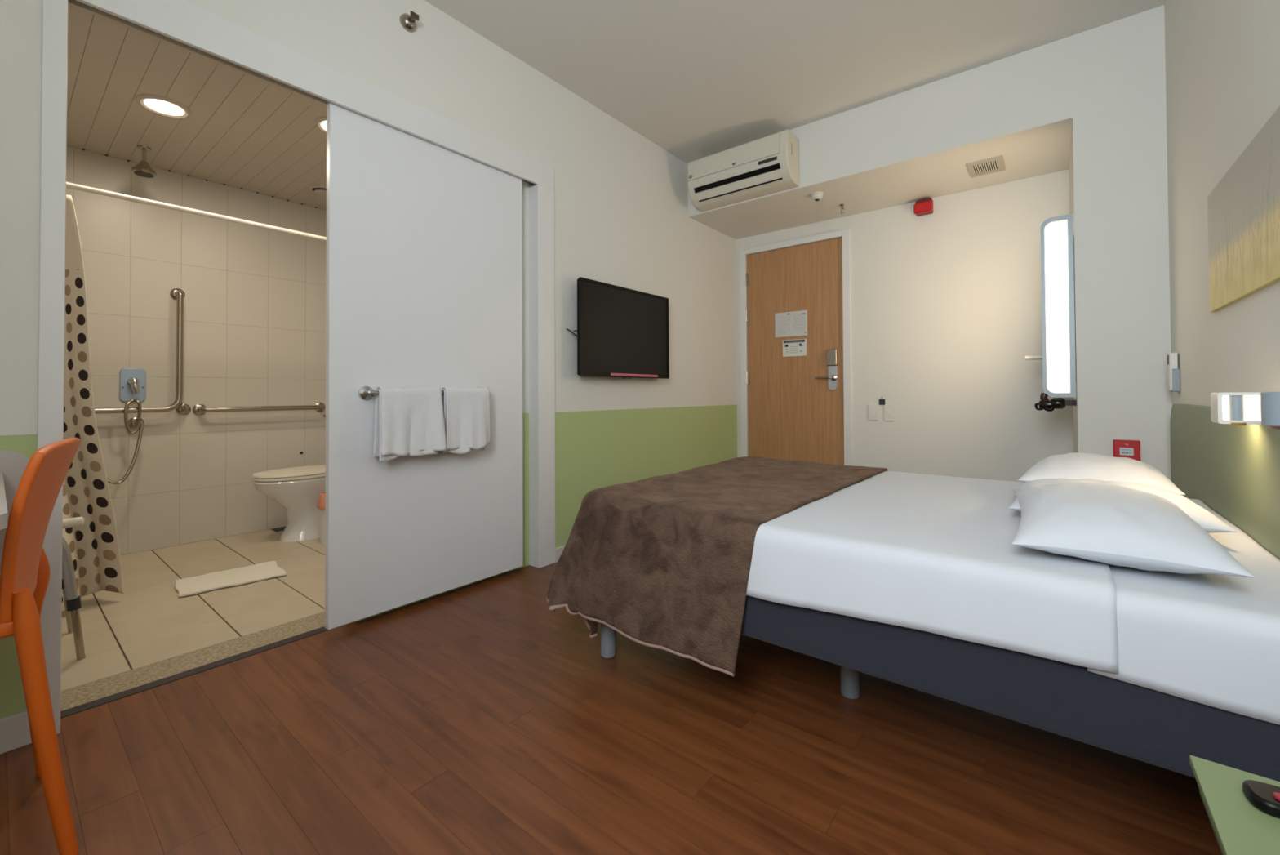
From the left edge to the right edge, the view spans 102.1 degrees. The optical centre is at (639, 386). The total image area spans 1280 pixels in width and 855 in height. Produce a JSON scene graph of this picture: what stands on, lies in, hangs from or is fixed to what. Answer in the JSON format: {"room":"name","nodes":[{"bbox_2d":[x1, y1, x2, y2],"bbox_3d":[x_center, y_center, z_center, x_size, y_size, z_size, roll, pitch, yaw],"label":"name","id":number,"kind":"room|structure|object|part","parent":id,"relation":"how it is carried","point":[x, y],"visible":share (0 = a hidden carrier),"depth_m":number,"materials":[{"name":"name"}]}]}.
{"room":"hotel room","nodes":[
{"label":"hotel room","id":0,"kind":"room"},
{"bbox_2d":[60,525,324,690],"bbox_3d":[-2.155,1.028,2.704,2.072,0.060,3.050,-1,-1,39],"label":"floor","id":1,"kind":"structure","parent":0,"point":[148,623],"depth_m":2.35,"materials":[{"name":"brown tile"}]},
{"bbox_2d":[62,516,85,660],"bbox_3d":[-2.352,0.722,1.744,0.430,0.531,0.638,-1,-1,39],"label":"stool","id":2,"kind":"object","parent":1,"relation":"on","point":[72,601],"visible":0.43,"depth_m":1.85,"materials":[{"name":"white plastic"}]},
{"bbox_3d":[-2.084,0.638,1.800,0.029,0.290,0.183,-1,-1,39],"label":"leg","id":3,"kind":"part","parent":2,"relation":"part of","materials":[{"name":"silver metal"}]},
{"bbox_3d":[-2.182,0.489,1.649,0.033,0.043,0.560,-1,-1,39],"label":"rail","id":4,"kind":"part","parent":2,"relation":"part of","materials":[{"name":"beige plastic"}]},
{"bbox_2d":[174,560,286,596],"bbox_3d":[-2.110,0.988,2.670,0.308,0.017,0.430,-1,-1,44],"label":"bath mat","id":5,"kind":"object","parent":1,"relation":"on","point":[187,586],"visible":1,"depth_m":2.64,"materials":[{"name":"beige fabric"}]},
{"bbox_2d":[271,526,285,531],"bbox_3d":[-2.538,1.012,3.669,0.100,0.004,0.100,-1,-1,39],"label":"floor drain","id":6,"kind":"object","parent":1,"relation":"on","point":[277,529],"visible":0.57,"depth_m":3.64,"materials":[{"name":"grey metal"}]},
{"bbox_2d":[252,464,325,542],"bbox_3d":[-2.206,0.631,3.555,0.368,0.760,0.750,-1,-1,39],"label":"toilet","id":7,"kind":"object","parent":1,"relation":"on","point":[298,489],"visible":0.58,"depth_m":3.37,"materials":[{"name":"white ceramic"}]},
{"bbox_3d":[-2.272,0.592,3.473,0.364,0.022,0.536,-1,-1,39],"label":"seat","id":8,"kind":"part","parent":7,"relation":"part of","materials":[{"name":"beige plastic"}]},
{"bbox_3d":[-2.272,0.567,3.474,0.368,0.026,0.540,-1,-1,39],"label":"lid","id":9,"kind":"part","parent":7,"relation":"part of","materials":[{"name":"beige plastic"}]},
{"bbox_2d":[316,491,325,544],"bbox_3d":[-1.985,0.844,3.362,0.195,0.327,0.194,0,-1,-28],"label":"waste bin","id":10,"kind":"object","parent":1,"relation":"on","point":[321,505],"visible":0.29,"depth_m":3.28,"materials":[{"name":"white plastic"}]},
{"bbox_2d":[66,146,326,555],"bbox_3d":[-2.963,-0.199,3.361,0.100,2.422,3.050,-1,-1,39],"label":"wall","id":11,"kind":"structure","parent":0,"point":[254,335],"depth_m":3.38,"materials":[{"name":"beige tile"}]},
{"bbox_2d":[119,368,146,401],"bbox_3d":[-3.045,-0.007,3.112,0.078,0.204,0.114,-1,-1,39],"label":"shower mixer","id":12,"kind":"object","parent":11,"relation":"attached to","point":[132,380],"visible":1,"depth_m":3.12,"materials":[{"name":"silver metal"}]},
{"bbox_3d":[-3.035,0.000,3.104,0.054,0.092,0.042,0,-1,10],"label":"lever","id":13,"kind":"part","parent":12,"relation":"part of","materials":[{"name":"silver metal"}]},
{"bbox_2d":[128,417,142,428],"bbox_3d":[-3.048,0.224,3.130,0.045,0.072,0.072,-1,-1,39],"label":"shower valve","id":14,"kind":"object","parent":11,"relation":"attached to","point":[133,422],"depth_m":3.12,"materials":[{"name":"silver metal"}]},
{"bbox_2d":[94,288,191,414],"bbox_3d":[-3.124,-0.222,3.006,0.092,0.807,0.806,-1,-1,39],"label":"grab rail","id":15,"kind":"object","parent":11,"relation":"attached to","point":[177,294],"visible":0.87,"depth_m":3.24,"materials":[{"name":"silver metal"}]},
{"bbox_2d":[106,399,143,484],"bbox_3d":[-3.027,0.320,3.029,0.124,0.488,0.284,0,-1,1],"label":"shower hose","id":16,"kind":"object","parent":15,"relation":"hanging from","point":[137,423],"visible":0.91,"depth_m":3.06,"materials":[{"name":"silver metal"}]},
{"bbox_2d":[192,402,325,414],"bbox_3d":[-2.621,0.156,3.629,0.091,0.072,0.782,-1,-1,39],"label":"grab rail","id":17,"kind":"object","parent":11,"relation":"attached to","point":[198,409],"visible":1,"depth_m":3.54,"materials":[{"name":"silver metal"}]},
{"bbox_2d":[66,4,326,209],"bbox_3d":[-2.203,-1.400,2.766,2.060,0.065,3.050,-1,-1,39],"label":"ceiling","id":18,"kind":"structure","parent":0,"point":[242,131],"depth_m":2.64,"materials":[{"name":"beige wood"}]},
{"bbox_2d":[131,144,156,177],"bbox_3d":[-2.835,-1.286,2.958,0.104,0.161,0.103,-1,-1,39],"label":"shower","id":19,"kind":"object","parent":18,"relation":"attached to","point":[143,169],"visible":1,"depth_m":2.94,"materials":[{"name":"silver metal"}]},
{"bbox_3d":[-2.837,-1.317,2.960,0.025,0.081,0.020,-1,-1,39],"label":"arm","id":20,"kind":"part","parent":19,"relation":"part of","materials":[{"name":"silver metal"}]},
{"bbox_2d":[135,93,191,117],"bbox_3d":[-2.333,-1.368,2.538,0.204,0.014,0.204,-1,-1,39],"label":"recessed light","id":21,"kind":"object","parent":18,"relation":"in","point":[165,106],"visible":1,"depth_m":2.52,"materials":[{"name":"beige"}]},
{"bbox_2d":[309,185,326,196],"bbox_3d":[-2.200,-1.347,3.602,0.176,0.028,0.176,-1,-1,39],"label":"recessed light","id":22,"kind":"object","parent":18,"relation":"attached to","point":[319,190],"visible":0.55,"depth_m":3.55,"materials":[{"name":"beige plastic"}]},
{"bbox_2d":[314,116,326,132],"bbox_3d":[-1.606,-1.369,2.744,0.204,0.014,0.204,-1,-1,39],"label":"recessed light","id":23,"kind":"object","parent":18,"relation":"in","point":[321,122],"visible":0.23,"depth_m":2.69,"materials":[{"name":"beige"}]},
{"bbox_2d":[0,0,737,718],"bbox_3d":[-0.662,-0.377,2.872,0.190,2.740,4.655,-1,-1,39],"label":"wall","id":24,"kind":"structure","parent":0,"point":[621,219],"depth_m":2.96,"materials":[{"name":"white paint"}]},
{"bbox_2d":[0,449,29,577],"bbox_3d":[-1.530,0.358,0.957,0.824,0.386,0.552,-1,-1,39],"label":"desk","id":25,"kind":"object","parent":24,"relation":"attached to","point":[13,464],"visible":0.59,"depth_m":1.39,"materials":[{"name":"grey"}]},
{"bbox_2d":[37,0,67,733],"bbox_3d":[-1.737,-0.125,1.521,0.210,2.210,0.048,-1,-1,39],"label":"trim","id":26,"kind":"structure","parent":24,"relation":"attached to","point":[55,12],"depth_m":1.46,"materials":[{"name":"white paint"}]},
{"bbox_2d":[60,611,324,711],"bbox_3d":[-1.557,0.999,1.923,0.162,0.031,0.823,-1,-1,39],"label":"trim","id":27,"kind":"structure","parent":24,"relation":"attached to","point":[86,692],"depth_m":1.84,"materials":[{"name":"stone"}]},
{"bbox_2d":[60,623,346,718],"bbox_3d":[-1.153,1.002,2.262,0.046,0.032,1.858,-1,-1,39],"label":"trim","id":28,"kind":"structure","parent":24,"relation":"attached to","point":[125,693],"depth_m":1.76,"materials":[{"name":"grey"}]},
{"bbox_2d":[0,545,564,753],"bbox_3d":[-0.576,0.947,2.790,0.014,0.090,4.655,-1,-1,39],"label":"baseboard","id":29,"kind":"structure","parent":24,"relation":"attached to","point":[15,731],"depth_m":1.39,"materials":[{"name":"grey"}]},
{"bbox_2d":[67,0,529,185],"bbox_3d":[-1.146,-1.192,2.201,0.063,0.120,1.730,-1,-1,39],"label":"trim","id":30,"kind":"structure","parent":24,"relation":"attached to","point":[73,3],"depth_m":1.75,"materials":[{"name":"silver"}]},
{"bbox_2d":[75,0,554,190],"bbox_3d":[-1.088,-1.187,2.202,0.018,0.135,1.906,-1,-1,39],"label":"sliding door track","id":31,"kind":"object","parent":24,"relation":"attached to","point":[182,21],"depth_m":1.97,"materials":[{"name":"white metal"}]},
{"bbox_2d":[400,10,418,32],"bbox_3d":[-1.002,-1.603,2.267,0.064,0.072,0.072,-1,-1,39],"label":"sprinkler","id":32,"kind":"object","parent":24,"relation":"attached to","point":[407,21],"visible":1,"depth_m":2.26,"materials":[{"name":"silver metal"}]},
{"bbox_2d":[324,101,522,629],"bbox_3d":[-0.941,-0.094,2.420,0.035,2.105,0.951,-1,-1,39],"label":"door","id":33,"kind":"structure","parent":24,"relation":"in","point":[424,285],"depth_m":2.31,"materials":[{"name":"white laminate"}]},
{"bbox_2d":[358,385,444,399],"bbox_3d":[-0.941,0.030,2.332,0.070,0.060,0.600,-1,-1,39],"label":"towel bar","id":34,"kind":"object","parent":33,"relation":"attached to","point":[365,393],"visible":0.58,"depth_m":2.12,"materials":[{"name":"silver metal"}]},
{"bbox_3d":[-0.921,0.030,2.316,0.018,0.018,0.560,-1,-1,39],"label":"rail","id":35,"kind":"part","parent":34,"relation":"part of","materials":[{"name":"silver metal"}]},
{"bbox_2d":[373,386,447,462],"bbox_3d":[-0.981,0.156,2.216,0.096,0.306,0.290,-1,-1,39],"label":"towel","id":36,"kind":"object","parent":34,"relation":"hanging from","point":[409,420],"visible":1,"depth_m":2.19,"materials":[{"name":"white fabric"}]},
{"bbox_2d":[440,386,490,453],"bbox_3d":[-0.816,0.160,2.430,0.085,0.309,0.256,-1,-1,39],"label":"towel","id":37,"kind":"object","parent":34,"relation":"hanging from","point":[466,410],"visible":0.94,"depth_m":2.40,"materials":[{"name":"white fabric"}]},
{"bbox_2d":[528,184,555,568],"bbox_3d":[-0.551,-0.059,2.905,0.085,2.105,0.119,-1,-1,39],"label":"trim","id":38,"kind":"structure","parent":24,"relation":"attached to","point":[540,197],"depth_m":2.87,"materials":[{"name":"white paint"}]},
{"bbox_2d":[565,276,669,378],"bbox_3d":[-0.114,-0.336,3.331,0.092,0.578,0.913,-1,-1,39],"label":"television","id":39,"kind":"object","parent":24,"relation":"attached to","point":[624,332],"visible":1,"depth_m":3.26,"materials":[{"name":"black plastic"}]},
{"bbox_2d":[0,562,1222,854],"bbox_3d":[0.454,1.007,2.050,2.725,0.060,4.925,-1,-1,39],"label":"floor","id":40,"kind":"structure","parent":0,"point":[481,717],"depth_m":1.34,"materials":[{"name":"brown wood"}]},
{"bbox_2d":[0,436,80,854],"bbox_3d":[-1.483,0.548,1.016,0.435,0.851,0.547,-1,-1,39],"label":"chair","id":41,"kind":"object","parent":40,"relation":"on","point":[25,572],"visible":1,"depth_m":1.04,"materials":[{"name":"orange plastic"}]},
{"bbox_3d":[-1.496,0.488,1.003,0.400,0.053,0.435,-1,-1,39],"label":"seat","id":42,"kind":"part","parent":41,"relation":"part of","materials":[{"name":"orange plastic"}]},
{"bbox_3d":[-1.513,0.693,1.297,0.035,0.568,0.056,-1,-1,39],"label":"leg","id":43,"kind":"part","parent":41,"relation":"part of","materials":[{"name":"orange plastic"}]},
{"bbox_3d":[-1.357,0.296,1.182,0.411,0.344,0.091,-1,-1,45],"label":"backrest","id":44,"kind":"part","parent":41,"relation":"part of","materials":[{"name":"orange plastic"}]},
{"bbox_3d":[-1.200,0.689,1.047,0.035,0.568,0.093,-1,-1,39],"label":"leg","id":45,"kind":"part","parent":41,"relation":"part of","materials":[{"name":"orange plastic"}]},
{"bbox_2d":[600,595,1279,781],"bbox_3d":[0.875,0.694,1.847,1.745,0.556,1.330,-1,-1,39],"label":"bed","id":46,"kind":"object","parent":40,"relation":"on","point":[1158,728],"visible":0.33,"depth_m":1.06,"materials":[{"name":"grey fabric"}]},
{"bbox_3d":[-0.115,0.847,1.882,0.058,0.260,0.058,-1,-1,39],"label":"leg","id":47,"kind":"part","parent":46,"relation":"part of","materials":[{"name":"grey metal"}]},
{"bbox_2d":[546,456,888,676],"bbox_3d":[0.442,0.636,2.184,0.851,0.532,1.573,-1,-1,39],"label":"blanket","id":48,"kind":"object","parent":46,"relation":"on","point":[662,562],"visible":0.92,"depth_m":1.66,"materials":[{"name":"brown fabric"}]},
{"bbox_3d":[0.660,0.840,1.627,0.058,0.260,0.058,-1,-1,39],"label":"leg","id":49,"kind":"part","parent":46,"relation":"part of","materials":[{"name":"grey metal"}]},
{"bbox_2d":[746,470,1118,673],"bbox_3d":[1.003,0.508,1.752,0.809,0.240,1.393,-1,-1,39],"label":"sheet","id":50,"kind":"object","parent":46,"relation":"on","point":[934,553],"visible":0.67,"depth_m":1.24,"materials":[{"name":"white fabric"}]},
{"bbox_2d":[1087,498,1279,724],"bbox_3d":[1.421,0.513,1.415,0.350,0.241,1.350,-1,-1,39],"label":"sheet","id":51,"kind":"object","parent":46,"relation":"on","point":[1213,640],"visible":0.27,"depth_m":0.93,"materials":[{"name":"white fabric"}]},
{"bbox_2d":[1017,452,1185,494],"bbox_3d":[1.576,0.307,1.791,0.390,0.146,0.506,-1,-1,42],"label":"pillow","id":52,"kind":"object","parent":51,"relation":"on","point":[1073,465],"visible":0.56,"depth_m":1.66,"materials":[{"name":"white fabric"}]},
{"bbox_2d":[1008,478,1238,532],"bbox_3d":[1.361,0.338,1.521,0.462,0.121,0.405,-1,-1,39],"label":"pillow","id":53,"kind":"object","parent":51,"relation":"on","point":[1205,518],"visible":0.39,"depth_m":1.40,"materials":[{"name":"white fabric"}]},
{"bbox_2d":[1011,482,1255,577],"bbox_3d":[1.131,0.324,1.262,0.375,0.135,0.586,-1,-1,39],"label":"pillow","id":54,"kind":"object","parent":51,"relation":"on","point":[1113,524],"visible":1,"depth_m":1.10,"materials":[{"name":"white fabric"}]},
{"bbox_2d":[424,0,1165,164],"bbox_3d":[0.390,-1.814,2.027,2.925,0.100,4.925,-1,-1,39],"label":"ceiling","id":55,"kind":"structure","parent":0,"point":[696,79],"depth_m":2.67,"materials":[{"name":"white paint"}]},
{"bbox_2d":[735,169,1073,481],"bbox_3d":[1.933,-0.168,3.853,2.635,2.325,0.120,-1,-1,39],"label":"wall","id":56,"kind":"structure","parent":0,"point":[946,303],"depth_m":3.59,"materials":[{"name":"paint"}]},
{"bbox_2d":[745,237,844,465],"bbox_3d":[1.258,-0.083,4.299,0.836,2.161,0.113,-1,-1,39],"label":"door","id":57,"kind":"structure","parent":56,"relation":"in","point":[796,406],"depth_m":4.28,"materials":[{"name":"brown wood"}]},
{"bbox_2d":[774,310,807,337],"bbox_3d":[1.260,-0.518,4.321,0.279,0.206,0.002,-1,-1,39],"label":"paper notice","id":58,"kind":"object","parent":57,"relation":"attached to","point":[794,323],"visible":1,"depth_m":4.32,"materials":[{"name":"white paper"}]},
{"bbox_2d":[782,338,806,356],"bbox_3d":[1.284,-0.319,4.299,0.205,0.139,0.002,-1,-1,39],"label":"paper notice","id":59,"kind":"object","parent":57,"relation":"attached to","point":[797,347],"visible":1,"depth_m":4.30,"materials":[{"name":"white paper"}]},
{"bbox_3d":[1.469,-0.065,4.097,0.154,0.048,0.060,-1,-1,39],"label":"lever handle","id":60,"kind":"part","parent":57,"relation":"part of","materials":[{"name":"silver metal"}]},
{"bbox_3d":[1.527,-0.065,4.096,0.069,0.190,0.014,-1,-1,39],"label":"handle plate","id":61,"kind":"part","parent":57,"relation":"part of","materials":[{"name":"silver metal"}]},
{"bbox_2d":[739,228,853,465],"bbox_3d":[1.300,-0.106,4.340,0.947,2.220,0.128,-1,-1,39],"label":"trim","id":62,"kind":"structure","parent":56,"relation":"attached to","point":[845,234],"depth_m":4.10,"materials":[{"name":"white paint"}]},
{"bbox_2d":[867,404,879,420],"bbox_3d":[1.760,0.199,3.902,0.074,0.117,0.012,-1,-1,39],"label":"wall switch","id":63,"kind":"object","parent":56,"relation":"attached to","point":[873,410],"visible":1,"depth_m":3.90,"materials":[{"name":"white plastic"}]},
{"bbox_2d":[879,395,884,404],"bbox_3d":[1.810,0.108,3.866,0.041,0.063,0.008,-1,-1,39],"label":"hook","id":64,"kind":"object","parent":56,"relation":"attached to","point":[882,402],"visible":1,"depth_m":3.86,"materials":[{"name":"grey"}]},
{"bbox_3d":[1.810,0.118,3.866,0.041,0.043,0.008,-1,-1,39],"label":"plate","id":65,"kind":"part","parent":64,"relation":"part of","materials":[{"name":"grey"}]},
{"bbox_2d":[884,404,894,421],"bbox_3d":[1.848,0.198,3.833,0.072,0.120,0.012,-1,-1,39],"label":"wall switch","id":66,"kind":"object","parent":56,"relation":"attached to","point":[889,410],"visible":1,"depth_m":3.83,"materials":[{"name":"white plastic"}]},
{"bbox_2d":[913,198,933,216],"bbox_3d":[2.012,-1.271,3.666,0.116,0.100,0.090,-1,-1,39],"label":"fire alarm sounder","id":67,"kind":"object","parent":56,"relation":"attached to","point":[924,206],"visible":1,"depth_m":3.64,"materials":[{"name":"red plastic"}]},
{"bbox_2d":[688,4,1172,480],"bbox_3d":[1.652,-0.379,3.506,2.635,2.740,0.775,-1,-1,39],"label":"wall","id":68,"kind":"structure","parent":0,"point":[1091,104],"depth_m":2.58,"materials":[{"name":"paint"}]},
{"bbox_2d":[688,128,799,211],"bbox_3d":[0.708,-1.500,3.632,0.762,0.325,0.221,-1,-1,39],"label":"air conditioner","id":69,"kind":"object","parent":68,"relation":"attached to","point":[769,164],"visible":1,"depth_m":3.53,"materials":[{"name":"beige plastic"}]},
{"bbox_3d":[0.637,-1.577,3.577,0.700,0.147,0.039,-1,-1,39],"label":"panel","id":70,"kind":"part","parent":69,"relation":"part of","materials":[{"name":"beige plastic"}]},
{"bbox_2d":[693,163,780,192],"bbox_3d":[0.654,-1.428,3.568,0.655,0.031,0.023,-1,-1,39],"label":"air vent","id":71,"kind":"object","parent":69,"relation":"attached to","point":[762,171],"depth_m":3.55,"materials":[{"name":"black plastic"}]},
{"bbox_2d":[810,191,823,200],"bbox_3d":[1.229,-1.308,3.588,0.084,0.045,0.084,-1,-1,39],"label":"smoke detector","id":72,"kind":"object","parent":68,"relation":"attached to","point":[816,196],"visible":1,"depth_m":3.56,"materials":[{"name":"white plastic"}]},
{"bbox_2d":[839,204,845,213],"bbox_3d":[1.485,-1.299,3.797,0.044,0.060,0.043,-1,-1,39],"label":"sprinkler","id":73,"kind":"object","parent":68,"relation":"attached to","point":[842,206],"visible":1,"depth_m":3.79,"materials":[{"name":"silver metal"}]},
{"bbox_2d":[966,155,1005,177],"bbox_3d":[2.110,-1.335,3.153,0.180,0.012,0.230,-1,-1,39],"label":"air vent","id":74,"kind":"object","parent":68,"relation":"in","point":[995,164],"visible":1,"depth_m":3.14,"materials":[{"name":"beige plastic"}]},
{"bbox_2d":[1025,355,1042,359],"bbox_3d":[2.327,-0.165,2.942,0.218,0.026,0.026,-1,-1,39],"label":"peg","id":75,"kind":"object","parent":68,"relation":"attached to","point":[1028,357],"visible":0.34,"depth_m":2.98,"materials":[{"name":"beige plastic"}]},
{"bbox_2d":[1034,392,1076,411],"bbox_3d":[2.189,0.083,2.728,0.175,0.100,0.062,-1,-1,31],"label":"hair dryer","id":76,"kind":"object","parent":68,"relation":"attached to","point":[1045,403],"visible":0.97,"depth_m":2.72,"materials":[{"name":"black plastic"}]},
{"bbox_3d":[2.145,0.110,2.742,0.084,0.046,0.025,-1,-1,39],"label":"cord","id":77,"kind":"part","parent":76,"relation":"part of","materials":[{"name":"black plastic"}]},
{"bbox_2d":[1040,213,1075,396],"bbox_3d":[2.179,-0.409,2.695,0.134,0.933,0.075,-1,-1,39],"label":"mirror","id":78,"kind":"object","parent":68,"relation":"attached to","point":[1057,245],"visible":1,"depth_m":2.68,"materials":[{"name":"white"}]},
{"bbox_2d":[1044,219,1070,392],"bbox_3d":[2.167,-0.410,2.686,0.104,0.899,0.015,-1,-1,39],"label":"diffuser","id":79,"kind":"object","parent":78,"relation":"attached to","point":[1056,232],"depth_m":2.68,"materials":[{"name":"white"}]},
{"bbox_2d":[1112,439,1140,461],"bbox_3d":[2.314,0.305,2.459,0.094,0.097,0.024,-1,-1,39],"label":"sign","id":80,"kind":"object","parent":68,"relation":"attached to","point":[1122,448],"visible":0.96,"depth_m":2.45,"materials":[{"name":"red plastic"}]},
{"bbox_3d":[2.306,0.310,2.451,0.048,0.036,0.002,-1,-1,39],"label":"label plate","id":81,"kind":"part","parent":80,"relation":"part of","materials":[{"name":"white plastic"}]},
{"bbox_2d":[1164,0,1279,406],"bbox_3d":[1.510,-0.411,1.137,0.100,2.740,4.655,-1,-1,39],"label":"wall","id":82,"kind":"structure","parent":0,"point":[1222,57],"depth_m":1.75,"materials":[{"name":"paint"}]},
{"bbox_2d":[1167,352,1180,391],"bbox_3d":[2.318,-0.060,2.248,0.032,0.170,0.065,-1,-1,39],"label":"remote holder","id":83,"kind":"object","parent":82,"relation":"attached to","point":[1173,371],"visible":1,"depth_m":2.23,"materials":[{"name":"grey plastic"}]},
{"bbox_2d":[1169,404,1279,559],"bbox_3d":[1.176,0.408,0.807,0.026,0.695,3.695,-1,-1,39],"label":"headboard","id":84,"kind":"object","parent":82,"relation":"attached to","point":[1234,470],"visible":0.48,"depth_m":1.49,"materials":[{"name":"green"}]},
{"bbox_2d":[1189,755,1279,854],"bbox_3d":[0.665,0.525,0.392,0.257,0.045,0.612,-1,-1,39],"label":"bedside table","id":85,"kind":"object","parent":84,"relation":"attached to","point":[1239,827],"visible":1,"depth_m":0.61,"materials":[{"name":"green wood"}]},
{"bbox_2d":[1242,779,1279,817],"bbox_3d":[0.814,0.495,0.589,0.170,0.018,0.048,-1,-1,31],"label":"remote control","id":86,"kind":"object","parent":85,"relation":"on","point":[1265,797],"visible":1,"depth_m":0.62,"materials":[{"name":"black plastic"}]},
{"bbox_2d":[1207,106,1279,311],"bbox_3d":[1.426,-0.447,1.124,0.012,0.388,1.550,-1,-1,39],"label":"picture","id":87,"kind":"object","parent":82,"relation":"attached to","point":[1243,207],"visible":1,"depth_m":1.38},
{"bbox_2d":[1210,391,1279,429],"bbox_3d":[1.252,0.049,0.984,0.122,0.078,0.700,-1,-1,39],"label":"reading lamp","id":88,"kind":"object","parent":82,"relation":"attached to","point":[1233,408],"visible":1,"depth_m":1.20,"materials":[{"name":"white plastic"}]},
{"bbox_3d":[1.394,0.052,1.209,0.023,0.064,0.023,-1,-1,39],"label":"lamp shade","id":89,"kind":"part","parent":88,"relation":"part of","materials":[{"name":"grey"}]},
{"bbox_2d":[1222,395,1260,420],"bbox_3d":[1.415,0.051,1.224,0.067,0.060,0.010,-1,-1,39],"label":"diffuser","id":90,"kind":"object","parent":88,"relation":"attached to","point":[1251,402],"depth_m":1.21,"materials":[{"name":"white plastic"}]},
{"bbox_3d":[1.278,0.044,1.001,0.098,0.066,0.098,-1,-1,39],"label":"lamp shade","id":91,"kind":"part","parent":88,"relation":"part of","materials":[{"name":"grey plastic"}]},
{"bbox_3d":[-2.197,-0.212,2.750,2.060,2.422,3.250,-1,-1,39],"label":"wall","id":92,"kind":"structure","parent":0,"visible":0},
{"bbox_2d":[66,182,326,241],"bbox_3d":[-2.216,-0.898,2.772,0.025,0.025,3.050,-1,-1,39],"label":"shower rail","id":93,"kind":"object","parent":92,"relation":"attached to","point":[82,188],"visible":0.48,"depth_m":2.64,"materials":[{"name":"beige plastic"}]},
{"bbox_2d":[61,194,123,611],"bbox_3d":[-2.656,0.019,2.175,0.219,1.894,0.694,-1,-1,39],"label":"shower curtain","id":94,"kind":"object","parent":93,"relation":"hanging from","point":[94,545],"visible":0.34,"depth_m":2.35,"materials":[{"name":"beige fabric"}]}
]}

